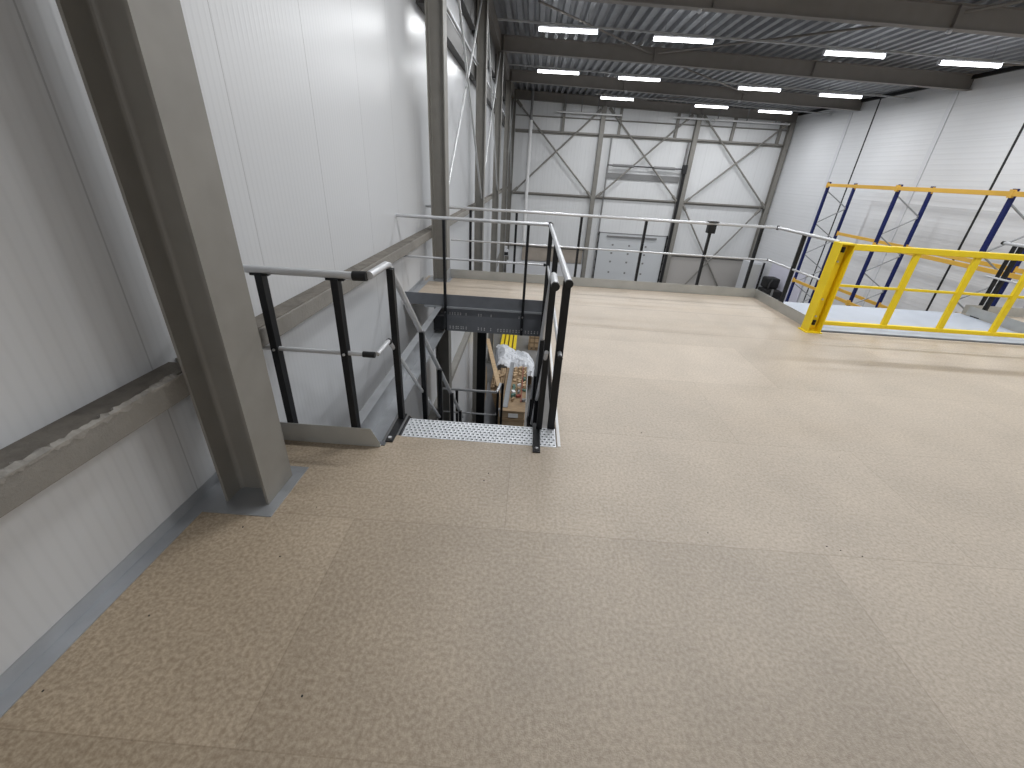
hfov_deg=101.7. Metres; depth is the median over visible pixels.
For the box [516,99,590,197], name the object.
brace
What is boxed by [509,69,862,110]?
roof beam
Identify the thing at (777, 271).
board
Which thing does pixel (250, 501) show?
floor plate
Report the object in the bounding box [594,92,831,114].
lamp trunking
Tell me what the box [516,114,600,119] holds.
beam
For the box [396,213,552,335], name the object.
railing
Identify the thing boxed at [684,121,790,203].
brace
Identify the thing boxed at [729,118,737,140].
wall post
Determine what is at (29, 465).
beam
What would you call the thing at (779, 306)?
railing
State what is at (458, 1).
rod
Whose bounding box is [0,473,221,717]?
trim
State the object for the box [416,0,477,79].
wall girt
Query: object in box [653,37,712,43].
diffuser
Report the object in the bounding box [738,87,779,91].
diffuser
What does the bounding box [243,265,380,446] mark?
railing
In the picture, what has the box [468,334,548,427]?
floor
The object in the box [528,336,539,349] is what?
wooden box
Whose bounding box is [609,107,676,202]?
brace
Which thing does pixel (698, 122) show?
steel column
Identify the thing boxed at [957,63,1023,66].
brace
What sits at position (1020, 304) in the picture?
strip
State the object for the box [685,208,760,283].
brace
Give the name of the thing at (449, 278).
floor plate
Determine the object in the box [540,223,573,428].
railing
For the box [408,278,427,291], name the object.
trim
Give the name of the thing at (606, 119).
beam
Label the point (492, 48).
wall girt
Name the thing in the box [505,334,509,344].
beam
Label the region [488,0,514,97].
beam
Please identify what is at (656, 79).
diffuser
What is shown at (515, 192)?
beam
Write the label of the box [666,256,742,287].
wall band
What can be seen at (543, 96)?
roof beam
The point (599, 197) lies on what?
beam
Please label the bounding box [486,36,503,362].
steel column
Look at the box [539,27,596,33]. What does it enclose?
diffuser
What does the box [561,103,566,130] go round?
wall post
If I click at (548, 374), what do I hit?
beam
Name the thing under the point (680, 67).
brace
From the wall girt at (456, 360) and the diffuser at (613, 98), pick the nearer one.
the wall girt at (456, 360)
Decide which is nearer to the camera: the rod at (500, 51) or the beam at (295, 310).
the beam at (295, 310)
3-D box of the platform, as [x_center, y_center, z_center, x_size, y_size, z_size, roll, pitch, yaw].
[5.564,-0.812,6.136,3.140,0.256,1.400,4,27,1]
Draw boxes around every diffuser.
[538,70,578,74]
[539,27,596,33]
[601,97,632,100]
[618,77,659,81]
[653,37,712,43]
[695,105,727,108]
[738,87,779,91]
[759,110,791,113]
[820,94,861,98]
[825,51,884,57]
[940,61,1001,67]
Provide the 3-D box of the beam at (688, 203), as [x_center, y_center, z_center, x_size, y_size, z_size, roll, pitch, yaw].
[12.322,-10.431,24.323,4.690,0.150,0.199,4,27,1]
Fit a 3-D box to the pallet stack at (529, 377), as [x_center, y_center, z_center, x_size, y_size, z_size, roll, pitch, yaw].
[0.243,-0.332,16.936,1.100,0.444,0.550,4,27,1]
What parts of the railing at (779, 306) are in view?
post, rail, handrail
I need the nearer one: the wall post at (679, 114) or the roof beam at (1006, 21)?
the roof beam at (1006, 21)
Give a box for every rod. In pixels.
[449,0,482,185]
[457,0,481,199]
[485,51,500,166]
[488,19,497,190]
[509,100,513,146]
[510,112,510,172]
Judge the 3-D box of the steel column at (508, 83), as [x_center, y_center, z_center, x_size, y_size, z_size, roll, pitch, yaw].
[-0.414,-8.396,20.480,0.360,11.456,0.300,4,27,1]
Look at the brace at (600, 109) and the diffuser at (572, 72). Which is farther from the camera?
the brace at (600, 109)
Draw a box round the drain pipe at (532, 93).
[522,90,533,240]
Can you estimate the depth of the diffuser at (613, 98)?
19.70 m
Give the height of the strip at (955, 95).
10.698 m
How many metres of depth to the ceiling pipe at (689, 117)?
22.18 m
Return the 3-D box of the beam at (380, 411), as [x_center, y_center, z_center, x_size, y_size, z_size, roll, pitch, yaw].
[-1.036,-0.164,4.246,0.140,0.320,3.200,4,27,1]
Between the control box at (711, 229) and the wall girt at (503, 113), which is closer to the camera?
the control box at (711, 229)
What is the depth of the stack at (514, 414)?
13.01 m
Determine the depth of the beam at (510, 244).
25.84 m
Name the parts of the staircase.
rail, post, foot plate, rail, handrail, post, post, post, post, post, post, foot plate, post, rail, handrail, post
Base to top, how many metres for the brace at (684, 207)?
6.425 m
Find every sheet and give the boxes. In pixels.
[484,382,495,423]
[494,344,533,376]
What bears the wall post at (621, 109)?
on the beam at (605, 135)
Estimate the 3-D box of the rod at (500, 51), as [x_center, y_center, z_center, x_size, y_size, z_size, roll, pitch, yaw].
[-0.604,-7.813,12.237,0.044,4.109,4.906,4,27,1]
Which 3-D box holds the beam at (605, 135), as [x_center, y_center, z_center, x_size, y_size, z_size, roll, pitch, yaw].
[7.469,-13.569,22.988,4.860,0.160,0.199,4,27,1]
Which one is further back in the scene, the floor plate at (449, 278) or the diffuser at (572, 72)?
the diffuser at (572, 72)
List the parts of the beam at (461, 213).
rail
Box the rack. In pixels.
[785,182,1023,308]
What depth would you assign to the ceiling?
11.84 m
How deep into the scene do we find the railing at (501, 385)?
7.72 m
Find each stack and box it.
[502,368,526,426]
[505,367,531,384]
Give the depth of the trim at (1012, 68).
15.13 m
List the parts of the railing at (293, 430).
post, handrail, rail, post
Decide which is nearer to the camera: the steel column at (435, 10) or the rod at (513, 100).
the steel column at (435, 10)
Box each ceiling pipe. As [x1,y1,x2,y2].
[557,93,621,115]
[674,104,789,124]
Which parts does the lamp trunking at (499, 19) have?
tube lamp, tube lamp, tube lamp, tube lamp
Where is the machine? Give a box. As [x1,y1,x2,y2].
[758,276,781,300]
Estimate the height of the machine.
3.250 m
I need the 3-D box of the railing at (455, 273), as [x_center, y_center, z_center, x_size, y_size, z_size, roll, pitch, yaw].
[1.346,-2.027,6.710,5.454,1.314,0.079,4,27,1]
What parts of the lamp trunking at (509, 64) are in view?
tube lamp, tube lamp, tube lamp, tube lamp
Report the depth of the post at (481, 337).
7.84 m
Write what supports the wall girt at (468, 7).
attached to the wall at (317, 110)
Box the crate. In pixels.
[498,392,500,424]
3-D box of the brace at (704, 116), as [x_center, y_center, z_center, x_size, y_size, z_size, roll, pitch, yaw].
[12.461,-12.286,23.217,4.732,4.435,0.086,4,27,1]
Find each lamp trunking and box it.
[498,10,1023,68]
[509,61,912,98]
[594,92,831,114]
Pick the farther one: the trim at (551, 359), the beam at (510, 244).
the beam at (510, 244)
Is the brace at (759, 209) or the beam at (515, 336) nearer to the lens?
the beam at (515, 336)
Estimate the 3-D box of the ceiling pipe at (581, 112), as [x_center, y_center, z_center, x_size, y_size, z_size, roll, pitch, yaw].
[4.178,-14.885,22.206,3.500,0.887,0.086,4,27,1]
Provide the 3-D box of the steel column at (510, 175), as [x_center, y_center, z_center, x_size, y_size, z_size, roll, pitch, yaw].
[-0.173,-10.628,24.847,0.360,11.456,0.300,4,27,1]
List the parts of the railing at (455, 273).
post, post, post, handrail, rail, post, post, post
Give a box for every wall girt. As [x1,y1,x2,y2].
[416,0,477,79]
[428,410,437,419]
[432,332,470,409]
[460,0,475,29]
[471,80,495,108]
[471,195,491,205]
[472,0,495,75]
[491,109,505,123]
[492,70,505,99]
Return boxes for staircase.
[367,261,559,452]
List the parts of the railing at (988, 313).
post, rail, post, handrail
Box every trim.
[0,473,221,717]
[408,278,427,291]
[550,345,560,446]
[798,66,1023,115]
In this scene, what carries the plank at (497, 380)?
on the floor at (522, 341)
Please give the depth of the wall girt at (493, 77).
17.12 m
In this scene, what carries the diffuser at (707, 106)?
attached to the lamp trunking at (594, 93)
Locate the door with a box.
[591,138,689,282]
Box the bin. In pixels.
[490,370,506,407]
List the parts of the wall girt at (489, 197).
rail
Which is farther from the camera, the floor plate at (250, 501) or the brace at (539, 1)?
the brace at (539, 1)
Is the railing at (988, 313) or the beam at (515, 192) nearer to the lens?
the railing at (988, 313)
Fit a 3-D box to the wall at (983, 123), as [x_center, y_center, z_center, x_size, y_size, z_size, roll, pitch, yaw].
[14.114,-1.518,8.665,0.120,11.600,36.180,4,27,1]
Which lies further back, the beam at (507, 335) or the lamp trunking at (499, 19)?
the beam at (507, 335)
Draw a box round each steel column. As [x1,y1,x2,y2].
[55,0,291,504]
[424,0,451,420]
[470,0,488,422]
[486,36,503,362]
[499,70,511,271]
[504,89,516,272]
[580,106,606,277]
[662,114,702,282]
[748,122,795,257]
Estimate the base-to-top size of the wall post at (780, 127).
1.433 m
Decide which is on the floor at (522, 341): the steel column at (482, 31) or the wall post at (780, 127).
the steel column at (482, 31)
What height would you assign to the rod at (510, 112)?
4.109 m
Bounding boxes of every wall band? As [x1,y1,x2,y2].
[522,246,582,262]
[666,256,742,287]
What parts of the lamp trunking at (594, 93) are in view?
tube lamp, tube lamp, tube lamp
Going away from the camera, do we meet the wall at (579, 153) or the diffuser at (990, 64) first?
the diffuser at (990, 64)
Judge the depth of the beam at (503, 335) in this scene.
20.45 m
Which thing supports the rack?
on the floor at (522, 341)
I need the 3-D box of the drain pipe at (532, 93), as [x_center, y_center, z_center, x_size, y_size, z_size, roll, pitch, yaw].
[0.912,-12.189,23.885,0.200,7.624,0.495,4,27,1]
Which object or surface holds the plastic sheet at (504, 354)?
on the floor at (522, 341)
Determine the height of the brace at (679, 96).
0.173 m
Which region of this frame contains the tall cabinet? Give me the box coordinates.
[735,260,765,288]
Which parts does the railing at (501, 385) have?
post, rail, handrail, post, handrail, post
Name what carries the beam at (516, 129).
attached to the wall at (579, 153)
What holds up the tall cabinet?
on the floor at (522, 341)
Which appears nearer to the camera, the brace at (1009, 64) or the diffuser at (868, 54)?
the diffuser at (868, 54)
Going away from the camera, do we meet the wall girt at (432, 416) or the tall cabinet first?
the wall girt at (432, 416)
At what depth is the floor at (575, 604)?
1.86 m
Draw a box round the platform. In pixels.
[783,302,1023,345]
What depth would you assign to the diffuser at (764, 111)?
19.64 m
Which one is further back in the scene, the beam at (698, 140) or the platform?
the beam at (698, 140)
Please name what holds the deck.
attached to the platform
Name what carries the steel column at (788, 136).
on the floor at (522, 341)
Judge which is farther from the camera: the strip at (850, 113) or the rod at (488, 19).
the strip at (850, 113)
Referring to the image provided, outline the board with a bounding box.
[769,263,805,301]
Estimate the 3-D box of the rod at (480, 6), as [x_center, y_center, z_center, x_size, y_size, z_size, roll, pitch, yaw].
[-0.853,-5.508,7.728,0.044,4.109,4.906,4,27,1]
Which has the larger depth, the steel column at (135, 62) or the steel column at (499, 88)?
the steel column at (499, 88)
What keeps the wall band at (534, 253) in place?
attached to the wall at (579, 153)
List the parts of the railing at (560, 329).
post, post, rail, post, handrail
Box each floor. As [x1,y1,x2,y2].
[0,276,1023,767]
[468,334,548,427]
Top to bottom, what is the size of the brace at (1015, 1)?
0.085 m
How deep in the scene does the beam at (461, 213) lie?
8.90 m
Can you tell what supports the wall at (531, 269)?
on the floor at (522, 341)
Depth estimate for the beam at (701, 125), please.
22.54 m
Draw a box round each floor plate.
[202,466,308,516]
[427,267,452,281]
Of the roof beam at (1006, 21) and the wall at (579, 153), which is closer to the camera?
the roof beam at (1006, 21)
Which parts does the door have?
panel plate, lintel panel, cross panel, motor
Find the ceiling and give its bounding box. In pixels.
[493,0,1023,112]
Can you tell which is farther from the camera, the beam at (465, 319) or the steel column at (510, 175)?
the steel column at (510, 175)
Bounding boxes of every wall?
[0,0,504,674]
[503,88,787,277]
[506,260,580,276]
[755,66,1023,312]
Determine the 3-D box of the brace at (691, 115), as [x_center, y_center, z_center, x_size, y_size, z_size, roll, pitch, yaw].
[7.300,-12.650,23.316,4.683,4.435,0.086,4,27,1]
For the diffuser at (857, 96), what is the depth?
15.43 m
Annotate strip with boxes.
[796,112,852,269]
[802,99,880,302]
[859,92,958,306]
[926,123,1023,310]
[1014,292,1023,307]
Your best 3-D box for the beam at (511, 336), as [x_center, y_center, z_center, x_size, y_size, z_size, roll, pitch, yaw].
[-0.032,-2.222,20.735,0.140,0.300,3.100,4,27,1]
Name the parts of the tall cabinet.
door, edge post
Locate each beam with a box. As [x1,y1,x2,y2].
[0,362,189,517]
[175,229,431,362]
[349,307,445,441]
[379,362,554,445]
[424,305,541,336]
[425,205,474,228]
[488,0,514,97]
[500,334,505,344]
[501,34,974,90]
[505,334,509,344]
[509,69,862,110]
[509,335,512,347]
[510,244,583,249]
[512,191,588,197]
[513,335,516,350]
[514,89,797,122]
[515,128,598,136]
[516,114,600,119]
[572,0,1023,37]
[595,196,674,203]
[603,134,692,141]
[606,119,695,125]
[672,255,746,260]
[683,202,762,208]
[697,139,783,147]
[701,125,787,130]
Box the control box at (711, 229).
[705,221,718,233]
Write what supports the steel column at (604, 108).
on the floor at (522, 341)
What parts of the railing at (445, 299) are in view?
post, handrail, rail, post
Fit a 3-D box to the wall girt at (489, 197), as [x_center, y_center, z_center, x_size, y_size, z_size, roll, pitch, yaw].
[-0.924,-5.818,13.274,0.140,0.116,5.030,4,27,1]
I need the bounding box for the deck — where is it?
[955,312,1023,332]
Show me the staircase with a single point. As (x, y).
(533, 434)
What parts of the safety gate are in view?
foot plate, post, rail, rail, rail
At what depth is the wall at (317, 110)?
2.10 m
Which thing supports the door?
in the wall at (579, 153)
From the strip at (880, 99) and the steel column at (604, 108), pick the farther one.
the steel column at (604, 108)
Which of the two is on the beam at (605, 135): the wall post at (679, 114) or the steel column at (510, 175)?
the wall post at (679, 114)
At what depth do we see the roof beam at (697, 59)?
13.37 m
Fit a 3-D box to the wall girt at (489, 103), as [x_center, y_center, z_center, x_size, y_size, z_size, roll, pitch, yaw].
[-0.745,-8.415,11.937,0.182,0.338,5.030,4,27,1]
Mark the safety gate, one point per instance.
(840, 255)
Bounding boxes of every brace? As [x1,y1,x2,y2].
[512,108,601,192]
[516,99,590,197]
[538,0,652,54]
[595,113,693,197]
[608,96,687,100]
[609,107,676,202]
[658,25,884,53]
[680,67,746,93]
[683,204,717,285]
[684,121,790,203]
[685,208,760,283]
[703,115,765,208]
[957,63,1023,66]
[964,0,1023,13]
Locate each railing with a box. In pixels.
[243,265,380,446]
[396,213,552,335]
[425,204,779,296]
[443,383,503,424]
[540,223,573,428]
[754,227,840,324]
[961,241,1023,333]
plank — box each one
[485,366,486,398]
[487,338,499,386]
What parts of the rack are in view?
post, post, post, post, post, post, plate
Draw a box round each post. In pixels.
[476,332,486,423]
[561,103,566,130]
[617,108,623,134]
[673,113,680,137]
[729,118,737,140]
[775,122,784,143]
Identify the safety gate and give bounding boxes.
[798,241,1023,337]
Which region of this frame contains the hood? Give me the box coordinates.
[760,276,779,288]
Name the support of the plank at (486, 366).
on the floor at (522, 341)
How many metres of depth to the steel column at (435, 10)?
5.94 m
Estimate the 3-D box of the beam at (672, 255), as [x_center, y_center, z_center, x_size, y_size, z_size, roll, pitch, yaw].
[12.162,-7.798,25.678,4.690,0.120,0.199,4,27,1]
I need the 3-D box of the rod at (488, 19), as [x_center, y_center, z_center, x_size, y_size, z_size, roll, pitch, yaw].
[-0.554,-7.809,12.236,0.044,4.109,4.906,4,27,1]
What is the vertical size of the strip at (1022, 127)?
11.098 m

